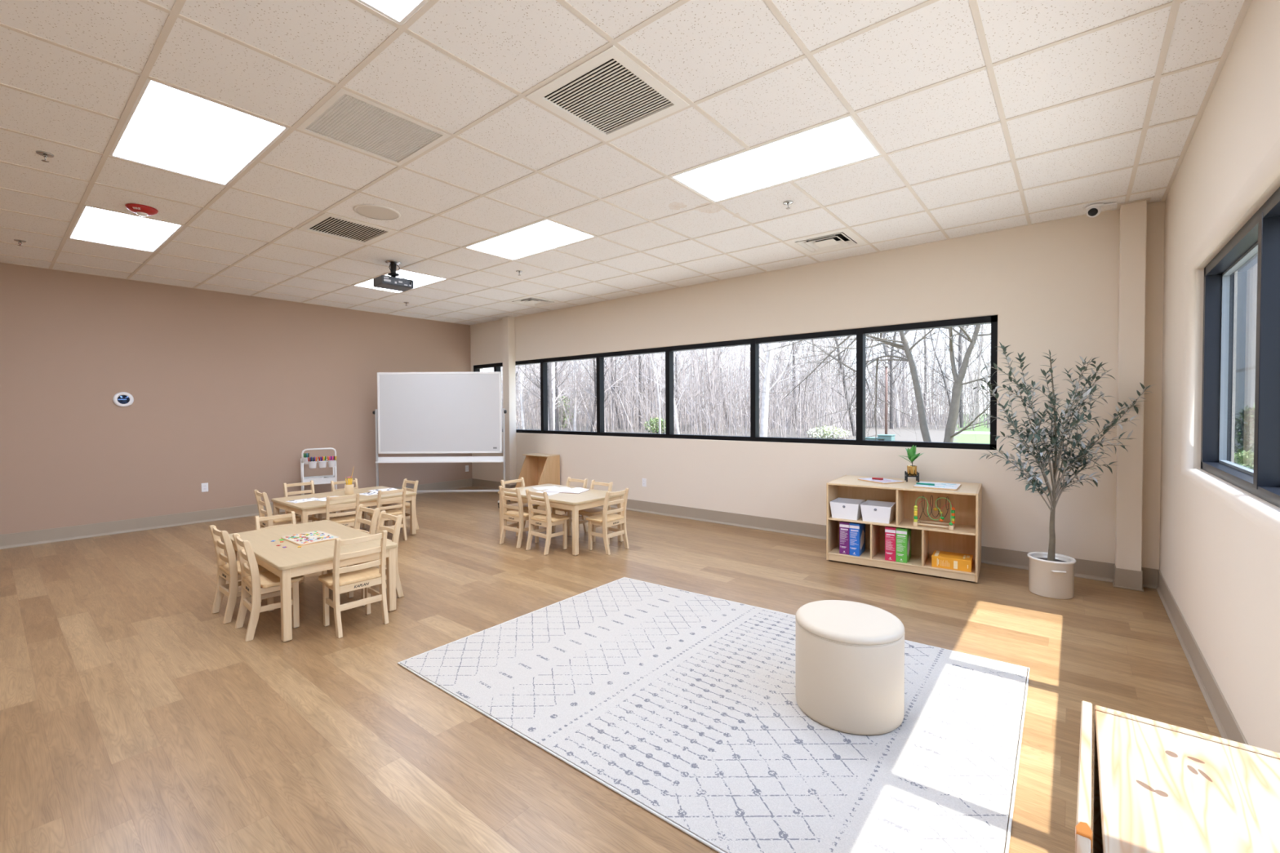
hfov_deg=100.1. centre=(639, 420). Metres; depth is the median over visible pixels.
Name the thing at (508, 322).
wall column
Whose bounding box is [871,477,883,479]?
marker
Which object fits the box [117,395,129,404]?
mirror glass
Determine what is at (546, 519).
child chair
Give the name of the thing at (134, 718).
floor
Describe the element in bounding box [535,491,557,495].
paper sheet
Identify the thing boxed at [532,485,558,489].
paper sheet
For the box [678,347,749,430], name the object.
bare tree
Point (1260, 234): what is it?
window
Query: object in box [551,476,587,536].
child chair
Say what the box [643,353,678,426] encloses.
bare tree
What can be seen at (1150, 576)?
baseboard
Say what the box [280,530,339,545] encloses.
board
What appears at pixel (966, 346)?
bare tree
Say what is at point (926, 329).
bare tree
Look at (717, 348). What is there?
bare tree
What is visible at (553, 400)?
bare tree
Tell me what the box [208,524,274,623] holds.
child chair
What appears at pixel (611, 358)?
bare tree
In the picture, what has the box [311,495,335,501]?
paper sheet
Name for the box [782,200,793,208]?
sprinkler head
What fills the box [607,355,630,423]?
bare tree
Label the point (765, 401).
bare tree
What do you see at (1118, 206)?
cap
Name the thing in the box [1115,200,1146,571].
wall column
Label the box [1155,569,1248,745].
baseboard
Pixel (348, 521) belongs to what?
child chair
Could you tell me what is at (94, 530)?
baseboard
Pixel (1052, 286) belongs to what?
wall
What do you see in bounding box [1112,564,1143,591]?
column base
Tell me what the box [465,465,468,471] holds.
wall outlet
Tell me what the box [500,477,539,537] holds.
child chair
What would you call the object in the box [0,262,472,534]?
wall
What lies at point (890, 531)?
game
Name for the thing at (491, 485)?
baseboard
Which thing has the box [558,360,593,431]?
bare tree
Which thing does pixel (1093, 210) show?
dome camera
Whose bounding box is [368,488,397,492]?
paper sheet
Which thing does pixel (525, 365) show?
bare tree
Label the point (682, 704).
area rug
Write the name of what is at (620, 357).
bare tree
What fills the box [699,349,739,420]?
bare tree
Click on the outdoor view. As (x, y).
(1246, 302)
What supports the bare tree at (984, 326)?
on the ground
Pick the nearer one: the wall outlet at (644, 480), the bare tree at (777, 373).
the wall outlet at (644, 480)
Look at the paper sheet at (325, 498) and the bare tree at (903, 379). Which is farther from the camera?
the bare tree at (903, 379)
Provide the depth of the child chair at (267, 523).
5.37 m
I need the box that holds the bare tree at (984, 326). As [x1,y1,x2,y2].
[962,325,990,405]
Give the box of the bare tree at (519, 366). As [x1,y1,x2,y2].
[502,365,537,404]
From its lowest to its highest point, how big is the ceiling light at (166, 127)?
0.092 m
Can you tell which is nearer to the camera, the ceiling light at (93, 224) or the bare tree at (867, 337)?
the ceiling light at (93, 224)
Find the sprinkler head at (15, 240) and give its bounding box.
[13,239,26,245]
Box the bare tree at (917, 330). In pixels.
[914,329,951,408]
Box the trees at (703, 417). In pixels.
[487,324,991,439]
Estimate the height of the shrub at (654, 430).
1.041 m
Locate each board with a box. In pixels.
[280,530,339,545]
[857,477,904,484]
[912,481,961,490]
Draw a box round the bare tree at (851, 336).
[816,336,870,420]
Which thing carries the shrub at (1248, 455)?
on the ground
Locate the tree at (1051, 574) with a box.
[967,342,1155,599]
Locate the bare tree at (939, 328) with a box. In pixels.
[913,328,955,415]
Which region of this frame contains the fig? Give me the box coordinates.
[898,445,923,475]
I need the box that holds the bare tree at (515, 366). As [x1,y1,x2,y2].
[515,366,540,420]
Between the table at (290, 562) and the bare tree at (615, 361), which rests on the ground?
the bare tree at (615, 361)
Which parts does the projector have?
ceiling plate, port panel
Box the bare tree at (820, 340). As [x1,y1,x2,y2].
[804,340,835,409]
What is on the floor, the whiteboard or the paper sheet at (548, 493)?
the whiteboard
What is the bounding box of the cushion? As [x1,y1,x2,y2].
[795,600,904,645]
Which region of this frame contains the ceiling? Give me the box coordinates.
[0,0,1244,324]
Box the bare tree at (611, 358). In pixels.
[605,358,636,423]
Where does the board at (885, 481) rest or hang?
on the storage shelf
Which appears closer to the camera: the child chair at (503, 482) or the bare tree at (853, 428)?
the child chair at (503, 482)
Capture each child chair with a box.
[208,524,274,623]
[232,533,303,641]
[253,489,300,528]
[254,511,304,582]
[283,480,321,522]
[318,529,388,638]
[321,493,359,528]
[326,504,379,573]
[330,478,366,528]
[346,510,403,606]
[367,487,407,540]
[382,478,418,529]
[498,485,540,548]
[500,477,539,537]
[524,488,568,555]
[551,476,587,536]
[578,480,613,542]
[585,488,629,555]
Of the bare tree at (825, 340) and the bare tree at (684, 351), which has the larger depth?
the bare tree at (825, 340)
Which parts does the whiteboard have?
post, board frame, post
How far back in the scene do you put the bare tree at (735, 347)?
42.64 m
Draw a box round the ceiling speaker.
[353,204,400,220]
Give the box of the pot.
[906,465,916,475]
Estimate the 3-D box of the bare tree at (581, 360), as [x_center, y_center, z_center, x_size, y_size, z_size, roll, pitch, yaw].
[-4.716,-3.733,40.445,4.328,8.775,3.587,0,1,16]
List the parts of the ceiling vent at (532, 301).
plate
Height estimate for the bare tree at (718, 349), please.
10.718 m
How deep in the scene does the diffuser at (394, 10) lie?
2.09 m
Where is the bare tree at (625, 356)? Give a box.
[561,355,648,431]
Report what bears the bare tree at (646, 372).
on the ground
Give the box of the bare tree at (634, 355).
[610,355,648,424]
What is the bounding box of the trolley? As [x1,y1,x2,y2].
[300,448,337,495]
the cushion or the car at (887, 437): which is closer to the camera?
the cushion
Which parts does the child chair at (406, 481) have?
leg, seat, leg, leg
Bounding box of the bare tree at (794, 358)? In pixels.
[768,339,821,426]
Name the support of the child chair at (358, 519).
on the floor
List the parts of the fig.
blade, blade, blade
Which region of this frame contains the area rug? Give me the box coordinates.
[397,577,1029,852]
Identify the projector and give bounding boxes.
[373,260,413,291]
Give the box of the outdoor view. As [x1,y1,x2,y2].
[1234,253,1257,463]
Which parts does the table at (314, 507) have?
leg, leg, leg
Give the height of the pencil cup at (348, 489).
0.111 m
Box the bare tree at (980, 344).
[942,324,991,422]
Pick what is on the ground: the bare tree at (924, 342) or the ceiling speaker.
the bare tree at (924, 342)
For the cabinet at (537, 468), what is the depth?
8.46 m
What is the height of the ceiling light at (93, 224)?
0.092 m
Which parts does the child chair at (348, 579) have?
leg, leg, seat, leg, leg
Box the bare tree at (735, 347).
[644,346,745,403]
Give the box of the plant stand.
[904,471,919,482]
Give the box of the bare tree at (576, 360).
[527,360,589,430]
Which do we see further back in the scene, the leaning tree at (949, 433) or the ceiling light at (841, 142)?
the leaning tree at (949, 433)
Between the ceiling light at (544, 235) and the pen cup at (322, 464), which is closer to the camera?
the ceiling light at (544, 235)
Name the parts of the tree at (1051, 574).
handle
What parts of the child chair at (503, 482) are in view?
leg, leg, seat, leg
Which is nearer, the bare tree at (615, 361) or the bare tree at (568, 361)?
the bare tree at (615, 361)
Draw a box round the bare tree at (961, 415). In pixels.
[902,324,991,427]
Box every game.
[839,520,849,555]
[849,522,865,556]
[884,526,897,561]
[895,527,911,563]
[931,550,973,572]
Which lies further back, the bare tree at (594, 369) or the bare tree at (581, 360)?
the bare tree at (581, 360)
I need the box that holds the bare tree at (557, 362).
[537,361,581,396]
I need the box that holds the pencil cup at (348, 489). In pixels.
[344,484,353,494]
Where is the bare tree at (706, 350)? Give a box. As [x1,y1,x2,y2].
[688,347,733,429]
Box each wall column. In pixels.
[502,315,516,484]
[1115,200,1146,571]
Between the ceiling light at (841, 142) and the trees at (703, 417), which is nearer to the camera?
the ceiling light at (841, 142)
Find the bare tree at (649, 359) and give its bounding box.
[619,354,663,427]
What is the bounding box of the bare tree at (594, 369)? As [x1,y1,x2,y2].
[578,358,613,431]
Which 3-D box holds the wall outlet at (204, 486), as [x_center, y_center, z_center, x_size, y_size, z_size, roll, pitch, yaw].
[-5.588,0.855,6.887,0.009,0.114,0.070,1,2,39]
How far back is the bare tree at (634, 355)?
46.84 m
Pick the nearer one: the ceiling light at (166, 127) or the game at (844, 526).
the ceiling light at (166, 127)
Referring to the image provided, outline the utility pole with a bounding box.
[884,365,888,434]
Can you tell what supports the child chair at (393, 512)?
on the floor
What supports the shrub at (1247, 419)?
on the ground
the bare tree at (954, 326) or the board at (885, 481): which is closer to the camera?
the board at (885, 481)
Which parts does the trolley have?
post, post, handle, post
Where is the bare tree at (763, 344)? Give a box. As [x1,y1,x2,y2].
[711,343,788,411]
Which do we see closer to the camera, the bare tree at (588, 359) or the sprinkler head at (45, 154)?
the sprinkler head at (45, 154)
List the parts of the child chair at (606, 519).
leg, seat, leg, leg, leg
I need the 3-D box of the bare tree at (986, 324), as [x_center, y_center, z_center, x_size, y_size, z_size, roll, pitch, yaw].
[26.855,-6.447,44.877,5.907,13.653,5.764,0,1,16]
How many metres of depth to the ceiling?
2.96 m
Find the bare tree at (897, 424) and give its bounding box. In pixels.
[836,329,946,427]
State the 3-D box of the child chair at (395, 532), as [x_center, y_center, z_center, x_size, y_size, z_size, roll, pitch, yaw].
[-2.027,1.030,4.062,0.344,0.622,0.326,1,2,41]
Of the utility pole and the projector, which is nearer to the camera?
the projector
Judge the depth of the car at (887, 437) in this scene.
20.46 m
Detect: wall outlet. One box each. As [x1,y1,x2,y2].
[201,482,208,492]
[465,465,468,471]
[642,478,646,486]
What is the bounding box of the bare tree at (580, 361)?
[560,360,591,404]
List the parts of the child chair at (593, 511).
seat, leg, leg, leg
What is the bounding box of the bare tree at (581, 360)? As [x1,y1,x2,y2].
[559,360,584,427]
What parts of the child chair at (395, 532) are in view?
leg, leg, seat, leg, leg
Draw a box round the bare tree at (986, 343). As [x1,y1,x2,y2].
[973,342,991,382]
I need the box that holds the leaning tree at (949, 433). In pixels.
[798,324,991,442]
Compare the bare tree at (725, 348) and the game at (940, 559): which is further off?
the bare tree at (725, 348)
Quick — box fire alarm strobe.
[124,203,158,216]
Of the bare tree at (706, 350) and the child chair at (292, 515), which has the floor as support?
the child chair at (292, 515)
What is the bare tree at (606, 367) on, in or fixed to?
on the ground
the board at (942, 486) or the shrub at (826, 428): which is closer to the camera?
the board at (942, 486)
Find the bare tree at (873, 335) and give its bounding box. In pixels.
[854,335,888,401]
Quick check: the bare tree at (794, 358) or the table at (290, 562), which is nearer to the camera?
the table at (290, 562)
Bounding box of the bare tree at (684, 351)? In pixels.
[610,351,684,419]
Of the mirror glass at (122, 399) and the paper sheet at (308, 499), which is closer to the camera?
the paper sheet at (308, 499)
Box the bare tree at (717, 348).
[673,348,717,426]
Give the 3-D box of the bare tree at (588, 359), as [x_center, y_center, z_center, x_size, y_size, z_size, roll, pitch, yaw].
[-5.450,-4.963,47.312,4.494,10.993,5.422,0,1,32]
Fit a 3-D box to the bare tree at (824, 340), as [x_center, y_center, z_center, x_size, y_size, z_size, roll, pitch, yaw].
[12.363,-6.811,37.842,6.287,14.893,6.443,-1,1,-24]
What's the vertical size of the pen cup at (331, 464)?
0.098 m
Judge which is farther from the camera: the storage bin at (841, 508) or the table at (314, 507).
the table at (314, 507)
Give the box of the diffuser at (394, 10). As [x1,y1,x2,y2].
[364,0,420,20]
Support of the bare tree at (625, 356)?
on the ground
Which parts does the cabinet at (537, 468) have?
panel, panel, panel, panel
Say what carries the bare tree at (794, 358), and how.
on the ground
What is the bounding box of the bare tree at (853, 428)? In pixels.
[800,336,883,435]
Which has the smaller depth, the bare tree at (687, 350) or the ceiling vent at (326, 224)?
the ceiling vent at (326, 224)
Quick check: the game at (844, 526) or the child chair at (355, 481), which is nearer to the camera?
the game at (844, 526)
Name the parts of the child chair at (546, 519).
leg, leg, seat, leg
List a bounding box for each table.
[228,520,397,641]
[271,486,416,534]
[497,484,623,555]
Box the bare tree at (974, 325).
[964,324,991,399]
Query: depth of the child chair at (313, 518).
6.17 m
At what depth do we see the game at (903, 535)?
4.63 m
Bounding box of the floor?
[0,486,1221,852]
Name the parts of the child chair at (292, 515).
leg, leg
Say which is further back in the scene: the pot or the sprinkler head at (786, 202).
the pot
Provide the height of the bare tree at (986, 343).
11.464 m
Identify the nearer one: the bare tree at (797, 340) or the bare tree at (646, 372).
the bare tree at (646, 372)
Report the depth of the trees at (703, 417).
35.53 m
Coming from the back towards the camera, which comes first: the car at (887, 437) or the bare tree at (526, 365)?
the bare tree at (526, 365)
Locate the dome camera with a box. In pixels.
[1085,202,1117,217]
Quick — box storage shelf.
[826,475,982,582]
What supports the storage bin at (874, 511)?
on the storage shelf
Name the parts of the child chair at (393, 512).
leg, seat, leg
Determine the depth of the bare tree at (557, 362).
50.64 m
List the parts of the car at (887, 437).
lid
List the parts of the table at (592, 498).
leg, leg, leg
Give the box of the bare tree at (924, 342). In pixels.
[897,328,965,412]
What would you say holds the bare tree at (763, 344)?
on the ground
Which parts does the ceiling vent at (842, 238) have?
plate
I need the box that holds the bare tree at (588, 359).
[570,359,593,412]
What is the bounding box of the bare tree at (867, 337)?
[854,337,881,397]
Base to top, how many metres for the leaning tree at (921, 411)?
11.337 m
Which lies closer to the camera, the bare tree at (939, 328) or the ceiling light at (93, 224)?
the ceiling light at (93, 224)
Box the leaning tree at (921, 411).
[744,325,985,441]
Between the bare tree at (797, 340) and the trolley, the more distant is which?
the bare tree at (797, 340)
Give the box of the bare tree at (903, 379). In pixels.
[879,328,946,426]
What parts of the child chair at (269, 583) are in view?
leg, leg, seat, leg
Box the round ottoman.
[795,600,904,735]
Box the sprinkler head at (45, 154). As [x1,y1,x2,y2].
[35,151,53,162]
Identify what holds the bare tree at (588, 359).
on the ground
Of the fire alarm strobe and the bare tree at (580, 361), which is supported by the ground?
the bare tree at (580, 361)
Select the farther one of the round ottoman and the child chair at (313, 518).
the child chair at (313, 518)
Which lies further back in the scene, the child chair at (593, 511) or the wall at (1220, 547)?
the child chair at (593, 511)
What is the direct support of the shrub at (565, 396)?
on the ground
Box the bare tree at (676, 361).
[659,350,702,431]
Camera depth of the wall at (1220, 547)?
2.46 m
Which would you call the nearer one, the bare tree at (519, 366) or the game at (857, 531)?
the game at (857, 531)
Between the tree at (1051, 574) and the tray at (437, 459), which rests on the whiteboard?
the tray at (437, 459)
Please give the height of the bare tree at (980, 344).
18.368 m
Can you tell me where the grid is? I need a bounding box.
[0,0,1252,325]
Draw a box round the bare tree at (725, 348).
[710,347,747,428]
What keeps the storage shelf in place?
on the floor
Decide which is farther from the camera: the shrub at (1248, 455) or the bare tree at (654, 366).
the bare tree at (654, 366)
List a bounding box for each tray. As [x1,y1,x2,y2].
[301,475,335,484]
[375,456,502,462]
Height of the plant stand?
0.088 m
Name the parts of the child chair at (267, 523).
leg, leg, seat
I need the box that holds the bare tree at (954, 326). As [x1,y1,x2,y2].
[922,326,973,420]
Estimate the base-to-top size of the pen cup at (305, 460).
0.091 m
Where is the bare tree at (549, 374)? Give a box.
[492,360,573,430]
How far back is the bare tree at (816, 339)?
56.81 m
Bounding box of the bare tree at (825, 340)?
[803,339,839,416]
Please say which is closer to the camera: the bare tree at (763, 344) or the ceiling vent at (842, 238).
the ceiling vent at (842, 238)
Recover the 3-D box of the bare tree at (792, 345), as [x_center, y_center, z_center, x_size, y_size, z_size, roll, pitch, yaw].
[15.704,-8.589,54.294,6.377,17.685,7.247,0,1,8]
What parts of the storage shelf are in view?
panel, shelf, shelf, panel, panel, panel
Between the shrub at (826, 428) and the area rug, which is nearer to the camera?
the area rug
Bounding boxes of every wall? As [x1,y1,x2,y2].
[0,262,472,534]
[470,200,1164,569]
[1159,0,1279,753]
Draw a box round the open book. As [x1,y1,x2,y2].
[541,486,588,493]
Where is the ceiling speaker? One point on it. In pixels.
(374, 211)
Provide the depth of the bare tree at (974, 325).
48.48 m
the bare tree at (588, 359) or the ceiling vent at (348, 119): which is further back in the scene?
the bare tree at (588, 359)
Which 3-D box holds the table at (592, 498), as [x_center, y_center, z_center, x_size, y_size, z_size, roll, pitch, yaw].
[-0.867,1.034,5.838,1.240,0.520,0.750,1,2,39]
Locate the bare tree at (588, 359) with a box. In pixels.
[559,359,612,429]
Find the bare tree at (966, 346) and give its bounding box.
[923,324,991,423]
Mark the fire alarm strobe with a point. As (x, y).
(140, 210)
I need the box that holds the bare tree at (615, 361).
[606,357,631,427]
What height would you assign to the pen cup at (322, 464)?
0.098 m
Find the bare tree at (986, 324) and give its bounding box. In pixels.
[933,324,991,395]
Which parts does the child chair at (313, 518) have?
leg, leg, leg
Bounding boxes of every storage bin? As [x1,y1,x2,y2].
[829,497,865,519]
[860,500,896,524]
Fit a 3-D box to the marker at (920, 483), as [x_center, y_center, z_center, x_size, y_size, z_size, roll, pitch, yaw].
[2.506,0.554,4.707,0.142,0.016,0.016,1,2,37]
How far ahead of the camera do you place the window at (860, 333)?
6.31 m
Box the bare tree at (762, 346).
[759,346,786,426]
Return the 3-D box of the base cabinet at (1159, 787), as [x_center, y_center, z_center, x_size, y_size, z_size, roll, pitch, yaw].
[0.736,1.000,0.542,0.494,0.806,1.167,1,2,39]
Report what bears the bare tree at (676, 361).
on the ground
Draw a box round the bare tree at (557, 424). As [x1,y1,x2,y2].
[516,362,582,431]
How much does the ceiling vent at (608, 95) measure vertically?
0.078 m
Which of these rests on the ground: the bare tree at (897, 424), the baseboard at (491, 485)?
the bare tree at (897, 424)
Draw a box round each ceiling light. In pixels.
[67,205,183,252]
[109,78,288,186]
[353,269,446,293]
[356,0,428,25]
[465,219,595,260]
[671,115,881,202]
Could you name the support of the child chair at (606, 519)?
on the floor
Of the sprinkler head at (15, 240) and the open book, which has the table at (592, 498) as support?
the open book
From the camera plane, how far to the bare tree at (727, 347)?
39.00 m
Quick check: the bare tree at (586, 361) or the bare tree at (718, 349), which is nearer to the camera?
the bare tree at (718, 349)
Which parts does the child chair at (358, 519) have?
leg, leg, leg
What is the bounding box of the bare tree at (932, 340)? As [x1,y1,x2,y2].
[906,328,962,407]
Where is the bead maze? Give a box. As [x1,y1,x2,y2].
[913,495,955,529]
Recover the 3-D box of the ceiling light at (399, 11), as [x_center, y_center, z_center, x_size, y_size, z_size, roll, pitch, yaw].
[-0.690,-1.639,1.571,1.195,0.092,0.586,1,2,39]
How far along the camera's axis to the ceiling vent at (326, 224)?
4.69 m
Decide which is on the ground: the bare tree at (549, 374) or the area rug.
the bare tree at (549, 374)
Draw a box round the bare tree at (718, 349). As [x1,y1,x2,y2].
[705,349,747,426]
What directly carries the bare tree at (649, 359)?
on the ground
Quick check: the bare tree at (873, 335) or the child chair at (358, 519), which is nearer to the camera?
the child chair at (358, 519)
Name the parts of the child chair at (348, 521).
leg, seat, leg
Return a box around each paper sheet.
[286,497,318,502]
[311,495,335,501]
[359,492,377,495]
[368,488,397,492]
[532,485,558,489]
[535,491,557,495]
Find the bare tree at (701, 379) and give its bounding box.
[679,347,724,428]
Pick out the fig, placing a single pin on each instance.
(911, 469)
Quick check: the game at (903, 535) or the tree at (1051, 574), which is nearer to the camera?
the tree at (1051, 574)
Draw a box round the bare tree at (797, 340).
[782,340,833,404]
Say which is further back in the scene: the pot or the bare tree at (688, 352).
the bare tree at (688, 352)
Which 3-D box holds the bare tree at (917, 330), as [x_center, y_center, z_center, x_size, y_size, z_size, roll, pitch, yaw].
[30.480,-4.976,54.424,5.054,10.246,4.188,-1,1,-19]
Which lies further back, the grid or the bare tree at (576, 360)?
the bare tree at (576, 360)
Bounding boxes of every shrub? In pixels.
[558,395,573,427]
[644,417,665,433]
[806,425,850,439]
[1234,404,1254,469]
[1234,448,1253,470]
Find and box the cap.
[1116,197,1151,209]
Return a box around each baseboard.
[0,478,472,549]
[471,478,501,489]
[601,498,1115,582]
[1141,567,1158,589]
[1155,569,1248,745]
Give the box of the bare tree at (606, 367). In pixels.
[585,356,626,409]
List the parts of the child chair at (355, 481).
leg, leg, leg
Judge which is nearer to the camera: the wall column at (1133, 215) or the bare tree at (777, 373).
the wall column at (1133, 215)
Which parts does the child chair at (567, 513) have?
leg, leg, leg, leg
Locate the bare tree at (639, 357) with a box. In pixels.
[618,355,674,428]
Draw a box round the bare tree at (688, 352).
[677,351,726,425]
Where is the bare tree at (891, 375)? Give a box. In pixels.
[844,330,925,428]
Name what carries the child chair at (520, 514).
on the floor
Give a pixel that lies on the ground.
(982, 435)
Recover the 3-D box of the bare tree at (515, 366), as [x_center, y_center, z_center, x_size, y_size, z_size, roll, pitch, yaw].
[-10.588,-4.266,47.585,4.743,9.616,3.931,-2,2,-43]
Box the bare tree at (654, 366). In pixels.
[623,352,676,433]
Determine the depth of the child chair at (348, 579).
3.50 m
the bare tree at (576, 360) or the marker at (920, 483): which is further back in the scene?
the bare tree at (576, 360)
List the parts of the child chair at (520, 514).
leg, leg, seat, leg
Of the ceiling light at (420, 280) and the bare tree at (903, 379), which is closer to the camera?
the ceiling light at (420, 280)
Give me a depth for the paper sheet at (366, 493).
6.06 m
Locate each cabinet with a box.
[510,453,559,501]
[1075,700,1279,852]
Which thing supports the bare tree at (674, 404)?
on the ground
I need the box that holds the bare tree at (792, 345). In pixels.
[780,345,805,403]
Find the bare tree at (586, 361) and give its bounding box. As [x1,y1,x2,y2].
[586,360,604,410]
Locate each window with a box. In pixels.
[473,315,997,449]
[1200,186,1279,507]
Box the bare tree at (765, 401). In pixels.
[724,338,827,436]
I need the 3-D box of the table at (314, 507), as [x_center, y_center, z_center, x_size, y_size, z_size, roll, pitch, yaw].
[-3.252,1.066,5.948,0.880,0.480,1.190,1,2,39]
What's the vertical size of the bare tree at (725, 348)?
7.421 m
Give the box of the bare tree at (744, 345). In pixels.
[722,345,748,422]
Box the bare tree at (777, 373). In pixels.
[733,342,813,427]
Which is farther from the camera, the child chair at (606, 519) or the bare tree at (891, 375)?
the bare tree at (891, 375)
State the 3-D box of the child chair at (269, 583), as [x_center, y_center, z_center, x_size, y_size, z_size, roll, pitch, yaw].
[-2.431,1.044,3.517,0.344,0.622,0.326,1,2,43]
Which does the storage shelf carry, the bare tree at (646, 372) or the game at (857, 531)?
the game at (857, 531)
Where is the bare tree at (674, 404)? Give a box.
[636,351,698,434]
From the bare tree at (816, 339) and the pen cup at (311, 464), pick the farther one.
the bare tree at (816, 339)
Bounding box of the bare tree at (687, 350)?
[640,350,724,427]
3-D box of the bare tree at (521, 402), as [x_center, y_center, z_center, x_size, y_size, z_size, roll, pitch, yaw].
[-8.175,-5.174,39.105,5.086,11.757,4.963,0,1,24]
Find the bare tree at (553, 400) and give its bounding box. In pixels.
[515,361,573,430]
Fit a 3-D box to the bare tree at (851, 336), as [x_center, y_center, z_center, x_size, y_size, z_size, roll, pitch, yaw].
[13.859,-4.229,36.355,4.807,9.745,3.984,0,1,-4]
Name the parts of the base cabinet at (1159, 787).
door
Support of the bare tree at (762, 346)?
on the ground
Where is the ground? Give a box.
[515,413,990,444]
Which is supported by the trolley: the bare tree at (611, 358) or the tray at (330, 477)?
the tray at (330, 477)
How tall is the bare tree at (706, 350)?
12.437 m
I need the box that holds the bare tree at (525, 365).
[515,364,540,422]
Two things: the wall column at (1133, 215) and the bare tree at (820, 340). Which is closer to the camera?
the wall column at (1133, 215)
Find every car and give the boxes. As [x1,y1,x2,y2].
[855,436,884,440]
[876,434,895,440]
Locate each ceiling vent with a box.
[296,88,450,165]
[297,213,397,244]
[504,296,561,306]
[525,45,689,142]
[784,228,867,255]
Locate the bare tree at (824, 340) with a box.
[800,337,845,421]
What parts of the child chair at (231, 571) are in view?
leg, leg, seat, leg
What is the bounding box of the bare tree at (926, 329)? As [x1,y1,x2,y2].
[888,328,930,400]
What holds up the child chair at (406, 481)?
on the floor
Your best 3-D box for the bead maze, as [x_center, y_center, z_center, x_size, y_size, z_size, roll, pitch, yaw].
[2.512,0.770,4.576,0.302,0.260,0.160,1,2,35]
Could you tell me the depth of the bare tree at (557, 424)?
35.58 m
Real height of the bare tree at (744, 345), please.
17.637 m
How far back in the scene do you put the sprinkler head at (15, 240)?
4.87 m
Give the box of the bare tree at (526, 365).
[515,364,539,425]
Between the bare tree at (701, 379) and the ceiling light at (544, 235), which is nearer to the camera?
the ceiling light at (544, 235)
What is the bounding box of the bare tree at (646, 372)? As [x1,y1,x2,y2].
[613,354,661,427]
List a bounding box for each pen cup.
[303,457,308,464]
[308,462,316,468]
[318,461,326,467]
[328,460,335,467]
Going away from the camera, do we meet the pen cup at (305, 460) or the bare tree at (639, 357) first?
the pen cup at (305, 460)
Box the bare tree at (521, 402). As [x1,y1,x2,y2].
[515,364,538,429]
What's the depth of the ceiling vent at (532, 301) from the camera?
7.77 m
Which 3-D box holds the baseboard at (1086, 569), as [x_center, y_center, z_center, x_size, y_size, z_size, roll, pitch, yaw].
[0.859,1.189,6.711,7.620,0.152,0.016,1,2,39]
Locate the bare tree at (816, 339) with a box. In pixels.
[789,338,823,407]
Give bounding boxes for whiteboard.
[366,371,510,508]
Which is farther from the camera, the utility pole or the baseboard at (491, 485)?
the utility pole
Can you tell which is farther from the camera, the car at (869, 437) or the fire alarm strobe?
the car at (869, 437)
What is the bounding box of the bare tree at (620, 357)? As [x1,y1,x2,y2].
[582,357,621,426]
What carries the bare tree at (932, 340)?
on the ground
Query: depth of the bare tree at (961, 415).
37.23 m
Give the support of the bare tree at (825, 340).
on the ground
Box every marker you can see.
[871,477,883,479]
[915,482,934,485]
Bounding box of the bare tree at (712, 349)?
[692,349,737,427]
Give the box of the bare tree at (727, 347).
[697,346,744,416]
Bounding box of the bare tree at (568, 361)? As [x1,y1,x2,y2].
[559,360,572,423]

